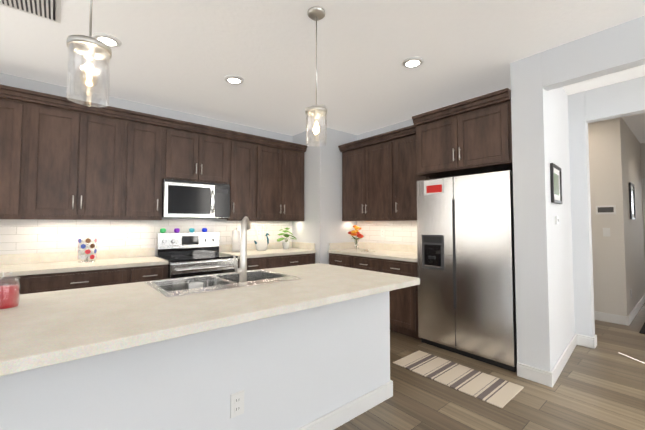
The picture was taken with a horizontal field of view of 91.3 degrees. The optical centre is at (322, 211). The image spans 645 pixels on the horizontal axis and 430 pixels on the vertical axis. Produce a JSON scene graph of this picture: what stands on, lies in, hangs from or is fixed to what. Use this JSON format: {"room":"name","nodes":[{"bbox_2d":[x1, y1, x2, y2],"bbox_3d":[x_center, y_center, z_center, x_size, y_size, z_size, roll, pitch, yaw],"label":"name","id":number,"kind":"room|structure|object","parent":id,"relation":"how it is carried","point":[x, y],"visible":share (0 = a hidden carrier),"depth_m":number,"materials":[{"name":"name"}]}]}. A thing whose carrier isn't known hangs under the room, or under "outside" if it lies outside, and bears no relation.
{"room":"kitchen","nodes":[
{"label":"kitchen","id":0,"kind":"room"},
{"bbox_2d":[0,73,292,254],"bbox_3d":[-1.512,0.107,4.348,5.620,2.740,0.150,2,-3,-40],"label":"wall","id":1,"kind":"structure","parent":0,"point":[28,84],"depth_m":3.77,"materials":[{"name":"paint"}]},
{"bbox_2d":[0,88,27,218],"bbox_3d":[-3.078,-0.506,2.724,0.760,1.105,0.350,2,-3,-40],"label":"upper cabinet","id":2,"kind":"object","parent":1,"relation":"attached to","point":[13,105],"depth_m":2.79,"materials":[{"name":"brown wood"}]},
{"bbox_2d":[24,92,127,219],"bbox_3d":[-2.497,-0.486,3.213,0.760,1.105,0.350,2,-3,-40],"label":"upper cabinet","id":3,"kind":"object","parent":1,"relation":"attached to","point":[63,158],"depth_m":3.06,"materials":[{"name":"brown wood"}]},
{"bbox_2d":[124,112,163,219],"bbox_3d":[-2.060,-0.472,3.579,0.380,1.105,0.350,2,-3,-40],"label":"upper cabinet","id":4,"kind":"object","parent":1,"relation":"attached to","point":[144,166],"depth_m":3.45,"materials":[{"name":"brown wood"}]},
{"bbox_2d":[0,219,291,253],"bbox_3d":[-1.985,0.267,3.838,3.907,0.348,0.008,2,-3,-40],"label":"tile backsplash","id":5,"kind":"structure","parent":1,"relation":"attached to","point":[19,236],"depth_m":3.48,"materials":[{"name":"white tile"}]},
{"bbox_2d":[164,120,231,183],"bbox_3d":[-1.617,-0.682,3.961,0.780,0.656,0.350,2,-3,-40],"label":"upper cabinet","id":6,"kind":"object","parent":1,"relation":"attached to","point":[191,153],"depth_m":3.81,"materials":[{"name":"brown wood"}]},
{"bbox_2d":[162,179,229,217],"bbox_3d":[-1.577,-0.133,3.892,0.768,0.428,0.470,2,-3,-40],"label":"microwave","id":7,"kind":"object","parent":6,"relation":"attached to","point":[186,199],"visible":0.98,"depth_m":3.73,"materials":[{"name":"silver metal"}]},
{"bbox_2d":[218,132,255,219],"bbox_3d":[-1.173,-0.442,4.325,0.379,1.105,0.350,2,-3,-40],"label":"upper cabinet","id":8,"kind":"object","parent":1,"relation":"attached to","point":[243,186],"depth_m":4.20,"materials":[{"name":"brown wood"}]},
{"bbox_2d":[256,136,306,219],"bbox_3d":[-0.704,-0.427,4.720,0.848,1.105,0.350,2,-3,-40],"label":"upper cabinet","id":9,"kind":"object","parent":1,"relation":"attached to","point":[279,167],"depth_m":4.56,"materials":[{"name":"brown wood"}]},
{"bbox_2d":[0,0,644,143],"bbox_3d":[2.518,-1.369,2.319,16.200,0.050,8.650,2,-3,-40],"label":"ceiling","id":10,"kind":"structure","parent":0,"point":[186,56],"depth_m":2.63,"materials":[{"name":"white paint"}]},
{"bbox_2d":[0,0,60,23],"bbox_3d":[-1.864,-1.349,1.996,0.320,0.017,0.400,2,-3,-40],"label":"ceiling vent","id":11,"kind":"object","parent":10,"relation":"in","point":[50,10],"visible":1,"depth_m":2.07,"materials":[{"name":"white metal"}]},
{"bbox_2d":[66,0,111,107],"bbox_3d":[-0.944,-0.913,1.289,0.148,0.942,0.148,2,-3,-40],"label":"pendant light","id":12,"kind":"object","parent":10,"relation":"hanging from","point":[90,49],"visible":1,"depth_m":1.26,"materials":[{"name":"clear glass"}]},
{"bbox_2d":[92,33,121,47],"bbox_3d":[-1.682,-1.330,2.463,0.190,0.017,0.190,2,-3,-40],"label":"recessed light","id":13,"kind":"object","parent":10,"relation":"in","point":[110,41],"visible":0.79,"depth_m":2.44,"materials":[{"name":"white plastic"}]},
{"bbox_2d":[224,75,243,84],"bbox_3d":[-0.879,-1.303,3.139,0.190,0.017,0.190,2,-3,-40],"label":"recessed light","id":14,"kind":"object","parent":10,"relation":"in","point":[233,79],"visible":1,"depth_m":3.11,"materials":[{"name":"white plastic"}]},
{"bbox_2d":[305,6,326,145],"bbox_3d":[-0.042,-0.900,2.127,0.148,0.902,0.148,2,-3,-40],"label":"pendant light","id":15,"kind":"object","parent":10,"relation":"hanging from","point":[316,14],"visible":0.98,"depth_m":2.10,"materials":[{"name":"clear glass"}]},
{"bbox_2d":[402,56,423,67],"bbox_3d":[0.803,-1.317,2.803,0.190,0.017,0.190,2,-3,-40],"label":"recessed light","id":16,"kind":"object","parent":10,"relation":"in","point":[413,62],"visible":1,"depth_m":2.79,"materials":[{"name":"beige plastic"}]},
{"bbox_2d":[292,126,356,263],"bbox_3d":[0.032,0.136,5.083,0.768,2.740,0.708,2,-3,-40],"label":"wall","id":17,"kind":"structure","parent":0,"point":[322,225],"depth_m":4.74,"materials":[{"name":"paint"}]},
{"bbox_2d":[357,119,413,244],"bbox_3d":[1.419,0.118,4.632,0.770,2.740,3.190,2,-3,-40],"label":"wall","id":18,"kind":"structure","parent":0,"point":[399,125],"depth_m":4.65,"materials":[{"name":"paint"}]},
{"bbox_2d":[339,136,393,219],"bbox_3d":[0.739,-0.432,4.589,0.350,1.105,0.987,2,-3,-40],"label":"upper cabinet","id":19,"kind":"object","parent":18,"relation":"attached to","point":[383,174],"depth_m":4.44,"materials":[{"name":"brown wood"}]},
{"bbox_2d":[357,220,416,244],"bbox_3d":[1.031,0.292,4.479,0.008,0.348,1.487,2,-3,-40],"label":"tile backsplash","id":20,"kind":"structure","parent":18,"relation":"attached to","point":[401,232],"depth_m":4.54,"materials":[{"name":"white tile"}]},
{"bbox_2d":[381,229,384,236],"bbox_3d":[0.885,0.318,4.638,0.008,0.115,0.072,2,-3,-40],"label":"outlet","id":21,"kind":"object","parent":20,"relation":"attached to","point":[382,232],"visible":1,"depth_m":4.63,"materials":[{"name":"white plastic"}]},
{"bbox_2d":[390,128,421,219],"bbox_3d":[1.220,-0.455,4.018,0.350,1.105,0.505,2,-3,-40],"label":"upper cabinet","id":22,"kind":"object","parent":18,"relation":"attached to","point":[403,182],"depth_m":3.98,"materials":[{"name":"brown wood"}]},
{"bbox_2d":[414,92,512,179],"bbox_3d":[1.595,-0.723,3.372,0.620,0.620,0.983,2,-3,-40],"label":"upper cabinet","id":23,"kind":"object","parent":18,"relation":"attached to","point":[475,137],"depth_m":3.13,"materials":[{"name":"brown wood"}]},
{"bbox_2d":[334,303,644,429],"bbox_3d":[1.198,1.375,1.100,12.750,0.050,8.650,2,-3,-40],"label":"floor","id":24,"kind":"structure","parent":0,"point":[601,386],"depth_m":2.37,"materials":[{"name":"wood"}]},
{"bbox_2d":[0,276,23,293],"bbox_3d":[-2.984,0.971,2.568,0.780,0.872,0.620,2,-3,-40],"label":"base cabinet","id":25,"kind":"object","parent":24,"relation":"on","point":[21,280],"depth_m":2.59,"materials":[{"name":"brown wood"}]},
{"bbox_2d":[24,267,131,293],"bbox_3d":[-2.391,0.991,3.067,0.770,0.872,0.620,2,-3,-40],"label":"base cabinet","id":26,"kind":"object","parent":24,"relation":"on","point":[38,283],"depth_m":2.83,"materials":[{"name":"brown wood"}]},
{"bbox_2d":[0,248,168,276],"bbox_3d":[-2.551,0.477,2.949,1.906,0.140,0.625,2,-3,-40],"label":"countertop","id":27,"kind":"structure","parent":26,"relation":"on","point":[24,264],"depth_m":3.10,"materials":[{"name":"beige stone"}]},
{"bbox_2d":[78,236,96,262],"bbox_3d":[-2.406,0.385,3.225,0.155,0.265,0.155,2,-3,-40],"label":"carousel","id":28,"kind":"object","parent":27,"relation":"on","point":[87,251],"visible":1,"depth_m":3.18,"materials":[{"name":"silver metal"}]},
{"bbox_2d":[132,264,167,282],"bbox_3d":[-1.960,1.005,3.430,0.358,0.872,0.620,2,-3,-40],"label":"base cabinet","id":29,"kind":"object","parent":24,"relation":"on","point":[156,272],"depth_m":3.21,"materials":[{"name":"brown wood"}]},
{"bbox_2d":[0,291,389,429],"bbox_3d":[-0.522,0.941,1.799,2.365,0.872,0.408,2,-3,-40],"label":"wall","id":30,"kind":"structure","parent":24,"relation":"on","point":[294,370],"depth_m":1.56,"materials":[{"name":"paint"}]},
{"bbox_2d":[230,390,243,417],"bbox_3d":[-0.432,0.979,1.600,0.072,0.115,0.008,2,-3,-40],"label":"outlet","id":31,"kind":"object","parent":30,"relation":"attached to","point":[236,403],"visible":1,"depth_m":1.60,"materials":[{"name":"white plastic"}]},
{"bbox_2d":[296,380,392,429],"bbox_3d":[-0.517,1.319,1.778,2.396,0.115,0.424,2,-3,-40],"label":"baseboard","id":32,"kind":"structure","parent":30,"relation":"attached to","point":[343,414],"depth_m":2.10,"materials":[{"name":"white wood"}]},
{"bbox_2d":[156,232,237,278],"bbox_3d":[-1.488,0.849,3.747,0.752,1.170,0.731,2,-3,-40],"label":"range","id":33,"kind":"object","parent":24,"relation":"on","point":[191,254],"visible":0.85,"depth_m":3.76,"materials":[{"name":"silver metal"}]},
{"bbox_2d":[237,253,314,270],"bbox_3d":[-0.755,1.044,4.421,1.235,0.873,0.654,2,-3,-40],"label":"base cabinet","id":34,"kind":"object","parent":24,"relation":"on","point":[258,263],"visible":0.25,"depth_m":4.21,"materials":[{"name":"brown wood"}]},
{"bbox_2d":[219,242,315,258],"bbox_3d":[-0.763,0.536,4.452,1.233,0.140,0.625,2,-3,-40],"label":"countertop","id":35,"kind":"structure","parent":34,"relation":"on","point":[277,249],"depth_m":4.52,"materials":[{"name":"beige stone"}]},
{"bbox_2d":[231,228,240,252],"bbox_3d":[-1.170,0.392,4.304,0.156,0.335,0.156,2,-3,-40],"label":"paper towel holder","id":36,"kind":"object","parent":35,"relation":"on","point":[236,235],"visible":0.96,"depth_m":4.25,"materials":[{"name":"white paper"}]},
{"bbox_2d":[254,223,270,250],"bbox_3d":[-0.867,0.373,4.534,0.268,0.391,0.124,2,-3,-40],"label":"utensil holder","id":37,"kind":"object","parent":35,"relation":"on","point":[261,245],"visible":1,"depth_m":4.49,"materials":[{"name":"white ceramic"}]},
{"bbox_2d":[277,228,295,248],"bbox_3d":[-0.555,0.414,4.789,0.379,0.330,0.192,2,-3,-40],"label":"potted plant","id":38,"kind":"object","parent":35,"relation":"on","point":[285,244],"visible":1,"depth_m":4.77,"materials":[{"name":"green plant"}]},
{"bbox_2d":[329,253,376,271],"bbox_3d":[0.626,1.045,4.455,0.620,0.872,0.958,2,-3,-40],"label":"base cabinet","id":39,"kind":"object","parent":24,"relation":"on","point":[358,262],"depth_m":4.23,"materials":[{"name":"brown wood"}]},
{"bbox_2d":[328,242,417,261],"bbox_3d":[0.795,0.529,4.271,0.625,0.140,1.487,2,-3,-40],"label":"countertop","id":40,"kind":"structure","parent":39,"relation":"on","point":[402,252],"depth_m":4.40,"materials":[{"name":"beige stone"}]},
{"bbox_2d":[348,225,363,249],"bbox_3d":[0.504,0.394,4.734,0.270,0.365,0.261,2,-3,-40],"label":"flower vase","id":41,"kind":"object","parent":40,"relation":"on","point":[353,233],"visible":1,"depth_m":4.70,"materials":[{"name":"clear glass"}]},
{"bbox_2d":[358,249,377,251],"bbox_3d":[0.623,0.552,4.435,0.180,0.026,0.240,2,-3,-40],"label":"tray","id":42,"kind":"object","parent":40,"relation":"on","point":[366,250],"visible":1,"depth_m":4.40,"materials":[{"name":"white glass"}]},
{"bbox_2d":[377,258,420,339],"bbox_3d":[1.105,1.023,3.887,0.620,0.872,0.530,2,-3,-40],"label":"base cabinet","id":43,"kind":"object","parent":24,"relation":"on","point":[404,311],"depth_m":3.63,"materials":[{"name":"brown wood"}]},
{"bbox_2d":[393,350,523,407],"bbox_3d":[1.129,1.409,2.727,0.440,0.008,0.950,2,-3,-40],"label":"kitchen rug","id":44,"kind":"object","parent":24,"relation":"on","point":[496,391],"visible":1,"depth_m":2.64,"materials":[{"name":"fabric"}]},
{"bbox_2d":[417,170,516,371],"bbox_3d":[1.575,0.541,3.314,0.625,1.790,0.950,2,-3,-40],"label":"refrigerator","id":45,"kind":"object","parent":24,"relation":"on","point":[466,269],"visible":0.96,"depth_m":3.06,"materials":[{"name":"silver metal"}]},
{"bbox_2d":[639,322,644,333],"bbox_3d":[4.839,1.465,4.156,2.140,0.010,0.760,2,-3,-40],"label":"rug","id":46,"kind":"object","parent":24,"relation":"on","point":[642,330],"visible":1,"depth_m":3.85,"materials":[{"name":"black fabric"}]},
{"bbox_3d":[-0.717,0.954,2.139,2.215,0.873,0.634,2,-3,-40],"label":"base cabinet","id":47,"kind":"object","parent":24,"relation":"on","visible":0},
{"bbox_2d":[0,263,419,375],"bbox_3d":[-0.593,0.485,1.896,2.450,0.040,1.140,2,-3,-40],"label":"countertop","id":48,"kind":"structure","parent":47,"relation":"on","point":[41,329],"depth_m":1.43,"materials":[{"name":"beige stone"}]},
{"bbox_2d":[0,272,19,309],"bbox_3d":[-1.464,0.365,1.461,0.092,0.166,0.092,2,-3,-40],"label":"candle jar","id":49,"kind":"object","parent":48,"relation":"on","point":[9,296],"visible":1,"depth_m":1.44,"materials":[{"name":"clear glass"}]},
{"bbox_2d":[145,269,301,297],"bbox_3d":[-0.662,0.568,2.155,0.880,0.193,0.570,2,-3,-40],"label":"double-bowl sink","id":50,"kind":"object","parent":48,"relation":"in","point":[231,280],"visible":0.29,"depth_m":2.18,"materials":[{"name":"silver metal"}]},
{"bbox_2d":[158,280,220,290],"bbox_3d":[-0.856,0.575,2.060,0.338,0.167,0.341,2,-3,-40],"label":"dish rack","id":51,"kind":"object","parent":50,"relation":"in","point":[190,282],"visible":0.17,"depth_m":2.20,"materials":[{"name":"silver metal"}]},
{"bbox_2d":[188,282,202,288],"bbox_3d":[-0.843,0.544,2.098,0.094,0.125,0.094,2,-3,-40],"label":"cup","id":52,"kind":"object","parent":50,"relation":"in","point":[195,285],"visible":0.4,"depth_m":2.07,"materials":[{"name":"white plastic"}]},
{"bbox_2d":[233,216,250,284],"bbox_3d":[-0.529,0.251,2.085,0.180,0.435,0.163,2,-3,-40],"label":"faucet","id":53,"kind":"object","parent":48,"relation":"on","point":[241,270],"visible":1,"depth_m":2.02,"materials":[{"name":"silver metal"}]},
{"bbox_2d":[510,52,574,371],"bbox_3d":[2.241,0.057,3.082,1.270,2.740,0.239,2,-3,-40],"label":"wall","id":54,"kind":"structure","parent":0,"point":[545,322],"depth_m":2.70,"materials":[{"name":"paint"}]},
{"bbox_2d":[517,362,551,386],"bbox_3d":[1.753,1.352,2.611,0.014,0.115,0.253,2,-3,-40],"label":"baseboard","id":55,"kind":"structure","parent":54,"relation":"attached to","point":[537,375],"depth_m":2.60,"materials":[{"name":"white wood"}]},
{"bbox_2d":[550,163,561,203],"bbox_3d":[2.127,-0.242,2.865,0.400,0.340,0.020,2,-3,-44],"label":"framed picture","id":56,"kind":"object","parent":54,"relation":"attached to","point":[556,182],"visible":1,"depth_m":2.85,"materials":[{"name":"brown wood"}]},
{"bbox_2d":[555,216,558,223],"bbox_3d":[2.112,0.082,2.839,0.070,0.070,0.020,2,-3,-44],"label":"sensor","id":57,"kind":"object","parent":54,"relation":"attached to","point":[556,219],"visible":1,"depth_m":2.82,"materials":[{"name":"white plastic"}]},
{"bbox_2d":[551,334,576,386],"bbox_3d":[2.286,1.366,2.964,1.287,0.115,0.014,2,-3,-44],"label":"baseboard","id":58,"kind":"structure","parent":54,"relation":"attached to","point":[557,369],"depth_m":2.85,"materials":[{"name":"white wood"}]},
{"bbox_2d":[542,15,644,90],"bbox_3d":[3.491,-1.256,0.753,0.120,0.300,5.009,2,-3,-40],"label":"wall","id":59,"kind":"structure","parent":0,"point":[616,48],"depth_m":2.37,"materials":[{"name":"paint"}]},
{"bbox_2d":[568,76,644,336],"bbox_3d":[3.175,0.056,3.051,0.120,2.740,1.489,2,-3,-40],"label":"wall","id":60,"kind":"structure","parent":0,"point":[584,319],"depth_m":3.39,"materials":[{"name":"paint"}]},
{"bbox_2d":[588,117,628,315],"bbox_3d":[3.319,0.129,4.897,0.120,2.740,1.990,2,-3,-40],"label":"wall","id":61,"kind":"structure","parent":0,"point":[610,288],"depth_m":4.21,"materials":[{"name":"paint"}]},
{"bbox_2d":[596,205,615,213],"bbox_3d":[3.796,-0.016,4.226,0.020,0.115,0.200,2,-3,-40],"label":"thermostat panel","id":62,"kind":"object","parent":61,"relation":"attached to","point":[610,209],"visible":1,"depth_m":4.21,"materials":[{"name":"white plastic"}]},
{"bbox_2d":[603,228,609,236],"bbox_3d":[3.800,0.282,4.217,0.009,0.115,0.072,2,-3,-40],"label":"hall light switch","id":63,"kind":"object","parent":61,"relation":"attached to","point":[606,231],"visible":1,"depth_m":4.21,"materials":[{"name":"white plastic"}]},
{"bbox_2d":[594,311,625,324],"bbox_3d":[3.305,1.436,4.757,0.014,0.115,1.849,2,-3,-40],"label":"baseboard","id":64,"kind":"structure","parent":61,"relation":"attached to","point":[615,318],"depth_m":4.16,"materials":[{"name":"white wood"}]},
{"bbox_2d":[621,117,644,313],"bbox_3d":[6.150,0.175,6.076,5.729,2.740,0.150,2,-3,-40],"label":"wall","id":65,"kind":"structure","parent":0,"point":[634,228],"depth_m":4.74,"materials":[{"name":"paint"}]},
{"bbox_2d":[629,182,635,218],"bbox_3d":[4.535,-0.143,4.613,0.420,0.520,0.020,2,-3,-40],"label":"framed picture","id":66,"kind":"object","parent":65,"relation":"attached to","point":[632,200],"visible":0.96,"depth_m":4.60,"materials":[{"name":"brown wood"}]},
{"bbox_2d":[626,294,644,325],"bbox_3d":[4.774,1.436,4.759,2.266,0.115,0.014,2,-3,-40],"label":"baseboard","id":67,"kind":"structure","parent":65,"relation":"attached to","point":[630,317],"depth_m":4.45,"materials":[{"name":"white wood"}]},
{"bbox_2d":[640,143,644,188],"bbox_3d":[6.095,0.142,5.233,0.120,2.740,1.068,2,-3,-40],"label":"wall","id":68,"kind":"structure","parent":0,"point":[642,145],"depth_m":5.63,"materials":[{"name":"paint"}]},
{"bbox_2d":[642,178,644,250],"bbox_3d":[6.057,0.460,5.251,0.140,2.105,0.975,2,-3,-40],"label":"door frame","id":69,"kind":"structure","parent":68,"relation":"attached to","point":[643,190],"depth_m":5.59,"materials":[{"name":"white wood"}]},
{"bbox_3d":[4.865,-0.023,1.045,0.120,2.740,3.759,2,-3,-40],"label":"plane","id":70,"kind":"object","parent":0,"visible":0},
{"bbox_2d":[577,334,596,348],"bbox_3d":[4.363,1.311,1.577,0.136,0.115,4.900,2,-3,-40],"label":"baseboard","id":71,"kind":"structure","parent":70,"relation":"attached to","point":[587,341],"depth_m":3.34,"materials":[{"name":"white wood"}]}
]}

